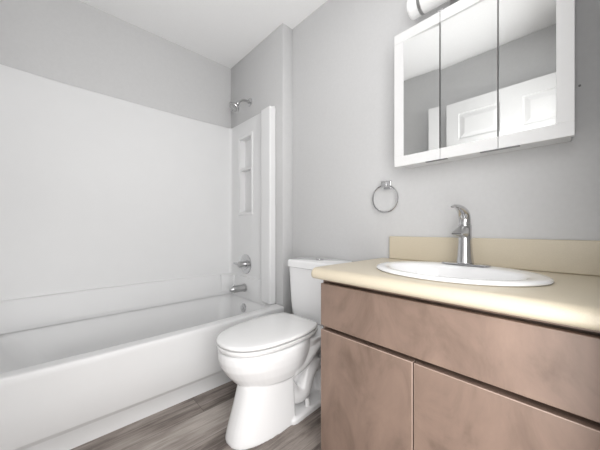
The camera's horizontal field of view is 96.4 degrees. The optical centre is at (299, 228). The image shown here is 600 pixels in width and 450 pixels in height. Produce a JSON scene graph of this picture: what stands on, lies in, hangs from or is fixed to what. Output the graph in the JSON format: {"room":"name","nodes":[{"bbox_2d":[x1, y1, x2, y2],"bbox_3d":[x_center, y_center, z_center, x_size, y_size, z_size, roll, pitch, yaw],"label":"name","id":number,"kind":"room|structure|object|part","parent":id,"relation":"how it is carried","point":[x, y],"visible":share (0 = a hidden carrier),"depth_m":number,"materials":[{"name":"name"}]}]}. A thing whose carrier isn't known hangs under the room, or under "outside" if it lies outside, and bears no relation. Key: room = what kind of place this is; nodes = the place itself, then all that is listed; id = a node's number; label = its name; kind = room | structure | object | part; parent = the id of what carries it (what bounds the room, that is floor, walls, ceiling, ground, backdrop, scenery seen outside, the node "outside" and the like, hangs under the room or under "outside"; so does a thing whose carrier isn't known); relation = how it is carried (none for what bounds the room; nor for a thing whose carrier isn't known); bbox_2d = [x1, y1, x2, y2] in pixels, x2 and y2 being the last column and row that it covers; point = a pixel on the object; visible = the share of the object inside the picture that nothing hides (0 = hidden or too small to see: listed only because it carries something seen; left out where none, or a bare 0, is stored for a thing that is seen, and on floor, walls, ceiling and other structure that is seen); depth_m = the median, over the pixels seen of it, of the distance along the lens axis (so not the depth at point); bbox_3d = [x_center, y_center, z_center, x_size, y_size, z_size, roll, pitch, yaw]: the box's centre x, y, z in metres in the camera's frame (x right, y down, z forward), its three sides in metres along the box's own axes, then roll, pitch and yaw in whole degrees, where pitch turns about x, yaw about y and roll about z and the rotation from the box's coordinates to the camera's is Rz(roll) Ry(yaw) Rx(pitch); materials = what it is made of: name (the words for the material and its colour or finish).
{"room":"bathroom","nodes":[
{"label":"bathroom","id":0,"kind":"room"},
{"bbox_2d":[0,0,230,127],"bbox_3d":[-1.205,-0.280,2.055,1.821,2.440,0.100,0,0,-43],"label":"wall","id":1,"kind":"structure","parent":0,"point":[76,43],"depth_m":1.87,"materials":[{"name":"grey paint"}]},
{"bbox_2d":[70,381,320,449],"bbox_3d":[0.014,0.965,0.748,1.821,0.050,3.675,0,0,-43],"label":"floor","id":2,"kind":"structure","parent":0,"point":[199,422],"depth_m":1.24,"materials":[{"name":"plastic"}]},
{"bbox_2d":[0,292,283,449],"bbox_3d":[-0.929,0.749,1.690,1.518,0.382,0.798,0,0,-43],"label":"bathtub","id":3,"kind":"object","parent":2,"relation":"on","point":[66,384],"visible":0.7,"depth_m":1.35,"materials":[{"name":"white ceramic"}]},
{"bbox_2d":[0,64,275,329],"bbox_3d":[-0.955,-0.183,1.745,1.560,1.480,0.691,0,0,-43],"label":"shower surround","id":4,"kind":"object","parent":3,"relation":"on","point":[108,203],"visible":0.99,"depth_m":1.88,"materials":[{"name":"white plastic"}]},
{"bbox_2d":[229,284,246,292],"bbox_3d":[-0.510,0.485,2.185,0.136,0.071,0.066,0,0,-43],"label":"tub spout","id":5,"kind":"object","parent":4,"relation":"attached to","point":[239,288],"visible":1,"depth_m":2.17,"materials":[{"name":"metal"}]},
{"bbox_2d":[233,254,250,273],"bbox_3d":[-0.487,0.295,2.237,0.084,0.164,0.164,0,0,-43],"label":"shower valve","id":6,"kind":"object","parent":4,"relation":"attached to","point":[244,264],"visible":1,"depth_m":2.23,"materials":[{"name":"silver metal"}]},
{"bbox_3d":[-0.488,0.295,2.236,0.058,0.052,0.052,0,0,-43],"label":"valve stem","id":7,"kind":"part","parent":6,"relation":"part of","materials":[{"name":"metal"}]},
{"bbox_3d":[-0.462,0.295,2.260,0.017,0.164,0.164,0,0,-43],"label":"valve plate","id":8,"kind":"part","parent":6,"relation":"part of","materials":[{"name":"silver metal"}]},
{"bbox_3d":[-0.460,0.640,2.170,0.022,0.072,0.072,0,0,-43],"label":"overflow plate","id":9,"kind":"part","parent":3,"relation":"part of","materials":[{"name":"silver metal"}]},
{"bbox_2d":[216,257,351,449],"bbox_3d":[-0.080,0.561,1.448,0.394,0.758,0.771,0,0,43],"label":"toilet","id":10,"kind":"object","parent":2,"relation":"on","point":[273,360],"visible":0.9,"depth_m":1.25,"materials":[{"name":"white ceramic"}]},
{"bbox_3d":[-0.169,0.534,1.354,0.351,0.020,0.513,0,0,43],"label":"seat","id":11,"kind":"part","parent":10,"relation":"part of","materials":[{"name":"white plastic"}]},
{"bbox_3d":[-0.169,0.507,1.354,0.351,0.023,0.513,0,0,43],"label":"lid","id":12,"kind":"part","parent":10,"relation":"part of","materials":[{"name":"white plastic"}]},
{"bbox_3d":[-0.081,0.744,1.447,0.356,0.392,0.760,0,0,43],"label":"bowl","id":13,"kind":"part","parent":10,"relation":"part of","materials":[{"name":"white ceramic"}]},
{"bbox_3d":[0.120,0.402,1.659,0.382,0.322,0.189,0,0,44],"label":"tank","id":14,"kind":"part","parent":10,"relation":"part of","materials":[{"name":"white ceramic"}]},
{"bbox_3d":[0.117,0.216,1.655,0.394,0.048,0.200,0,0,43],"label":"tank lid","id":15,"kind":"part","parent":10,"relation":"part of","materials":[{"name":"white ceramic"}]},
{"bbox_2d":[321,280,599,449],"bbox_3d":[0.536,0.571,0.985,0.528,0.739,0.769,0,0,-43],"label":"vanity cabinet","id":16,"kind":"object","parent":2,"relation":"on","point":[399,371],"visible":0.94,"depth_m":0.74,"materials":[{"name":"brown wood"}]},
{"bbox_3d":[0.218,0.661,0.952,0.018,0.517,0.374,0,0,-43],"label":"door","id":17,"kind":"part","parent":16,"relation":"part of","materials":[{"name":"brown wood"}]},
{"bbox_2d":[311,236,599,330],"bbox_3d":[0.520,0.118,0.978,0.564,0.161,0.788,0,0,-43],"label":"countertop","id":18,"kind":"structure","parent":16,"relation":"on","point":[573,299],"depth_m":0.88,"materials":[{"name":"beige laminate"}]},
{"bbox_2d":[376,261,553,286],"bbox_3d":[0.538,0.217,0.956,0.434,0.151,0.536,0,0,-43],"label":"sink","id":19,"kind":"object","parent":18,"relation":"in","point":[424,270],"visible":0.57,"depth_m":0.94,"materials":[{"name":"white ceramic"}]},
{"bbox_3d":[0.480,0.661,0.672,0.018,0.517,0.384,0,0,-43],"label":"door","id":20,"kind":"part","parent":16,"relation":"part of","materials":[{"name":"brown wood"}]},
{"bbox_2d":[79,0,326,68],"bbox_3d":[-0.378,-1.525,1.169,1.821,0.050,2.525,0,0,-43],"label":"ceiling","id":21,"kind":"structure","parent":0,"point":[223,32],"depth_m":1.91,"materials":[{"name":"paint"}]},
{"bbox_2d":[231,23,291,313],"bbox_3d":[-0.352,-0.280,2.259,0.095,2.440,0.765,0,0,-43],"label":"wall","id":22,"kind":"structure","parent":0,"point":[264,75],"depth_m":1.99,"materials":[{"name":"grey paint"}]},
{"bbox_2d":[228,98,251,112],"bbox_3d":[-0.492,-1.025,2.199,0.192,0.157,0.094,0,0,-43],"label":"shower fixture","id":23,"kind":"object","parent":22,"relation":"attached to","point":[234,106],"visible":1,"depth_m":2.17,"materials":[{"name":"silver metal"}]},
{"bbox_2d":[292,0,599,355],"bbox_3d":[0.246,-0.280,1.761,0.100,2.440,2.310,0,0,-43],"label":"wall","id":24,"kind":"structure","parent":0,"point":[343,51],"depth_m":1.46,"materials":[{"name":"grey paint"}]},
{"bbox_2d":[372,180,398,212],"bbox_3d":[0.455,-0.172,1.429,0.045,0.174,0.153,0,0,-43],"label":"towel ring","id":25,"kind":"object","parent":24,"relation":"attached to","point":[385,185],"visible":1,"depth_m":1.42,"materials":[{"name":"silver metal"}]},
{"bbox_2d":[407,0,458,19],"bbox_3d":[0.716,-1.038,1.089,0.128,0.100,0.534,0,0,-43],"label":"vanity light","id":26,"kind":"object","parent":24,"relation":"attached to","point":[416,9],"visible":0.97,"depth_m":1.21,"materials":[{"name":"glass"}]},
{"bbox_2d":[394,0,574,167],"bbox_3d":[0.701,-0.610,1.102,0.132,0.637,0.601,0,0,-43],"label":"medicine cabinet","id":27,"kind":"object","parent":24,"relation":"attached to","point":[473,78],"visible":1,"depth_m":1.02,"materials":[{"name":"mirror"}]},
{"bbox_3d":[0.525,-0.606,1.209,0.018,0.623,0.204,0,0,-43],"label":"mirror door","id":28,"kind":"part","parent":27,"relation":"part of","materials":[{"name":"silver metal"}]},
{"bbox_2d":[404,24,440,155],"bbox_3d":[0.539,-0.606,1.191,0.158,0.531,0.003,0,0,44],"label":"mirror","id":29,"kind":"object","parent":27,"relation":"attached to","point":[422,47],"depth_m":1.18,"materials":[{"name":"clear glass"}]},
{"bbox_3d":[0.582,-0.292,1.144,0.015,0.003,0.087,0,0,-43],"label":"finger pull","id":30,"kind":"part","parent":27,"relation":"part of","materials":[{"name":"metal"}]},
{"bbox_2d":[441,0,496,147],"bbox_3d":[0.662,-0.606,1.059,0.003,0.531,0.197,0,0,-43],"label":"mirror","id":31,"kind":"object","parent":27,"relation":"attached to","point":[468,32],"depth_m":1.05,"materials":[{"name":"clear glass"}]},
{"bbox_3d":[0.664,-0.606,1.061,0.018,0.623,0.198,0,0,-43],"label":"mirror door","id":32,"kind":"part","parent":27,"relation":"part of","materials":[{"name":"silver metal"}]},
{"bbox_3d":[0.731,-0.292,0.984,0.015,0.003,0.119,0,0,-43],"label":"finger pull","id":33,"kind":"part","parent":27,"relation":"part of","materials":[{"name":"metal"}]},
{"bbox_2d":[499,0,555,135],"bbox_3d":[0.783,-0.606,0.929,0.003,0.531,0.153,0,0,-43],"label":"mirror","id":34,"kind":"object","parent":27,"relation":"attached to","point":[527,28],"depth_m":0.93,"materials":[{"name":"clear glass"}]},
{"bbox_3d":[0.799,-0.606,0.916,0.018,0.623,0.195,0,0,-43],"label":"mirror door","id":35,"kind":"part","parent":27,"relation":"part of","materials":[{"name":"silver metal"}]},
{"bbox_2d":[389,236,599,275],"bbox_3d":[0.732,0.096,1.147,0.024,0.116,0.745,0,0,-43],"label":"backsplash","id":36,"kind":"structure","parent":24,"relation":"attached to","point":[579,257],"depth_m":1.03,"materials":[{"name":"beige laminate"}]},
{"bbox_2d":[441,204,490,266],"bbox_3d":[0.617,0.025,1.029,0.167,0.234,0.172,0,0,-43],"label":"faucet","id":37,"kind":"object","parent":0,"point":[464,256],"visible":1,"depth_m":1.04,"materials":[{"name":"silver metal"}]},
{"bbox_3d":[0.618,0.011,1.030,0.094,0.054,0.042,0,0,-43],"label":"spout","id":38,"kind":"part","parent":37,"relation":"part of","materials":[{"name":"metal"}]},
{"bbox_3d":[0.614,-0.054,1.026,0.159,0.076,0.043,0,0,-43],"label":"lever","id":39,"kind":"part","parent":37,"relation":"part of","materials":[{"name":"silver metal"}]},
{"bbox_3d":[0.655,0.138,1.065,0.052,0.006,0.172,0,0,-43],"label":"deck plate","id":40,"kind":"part","parent":37,"relation":"part of","materials":[{"name":"silver metal"}]}
]}

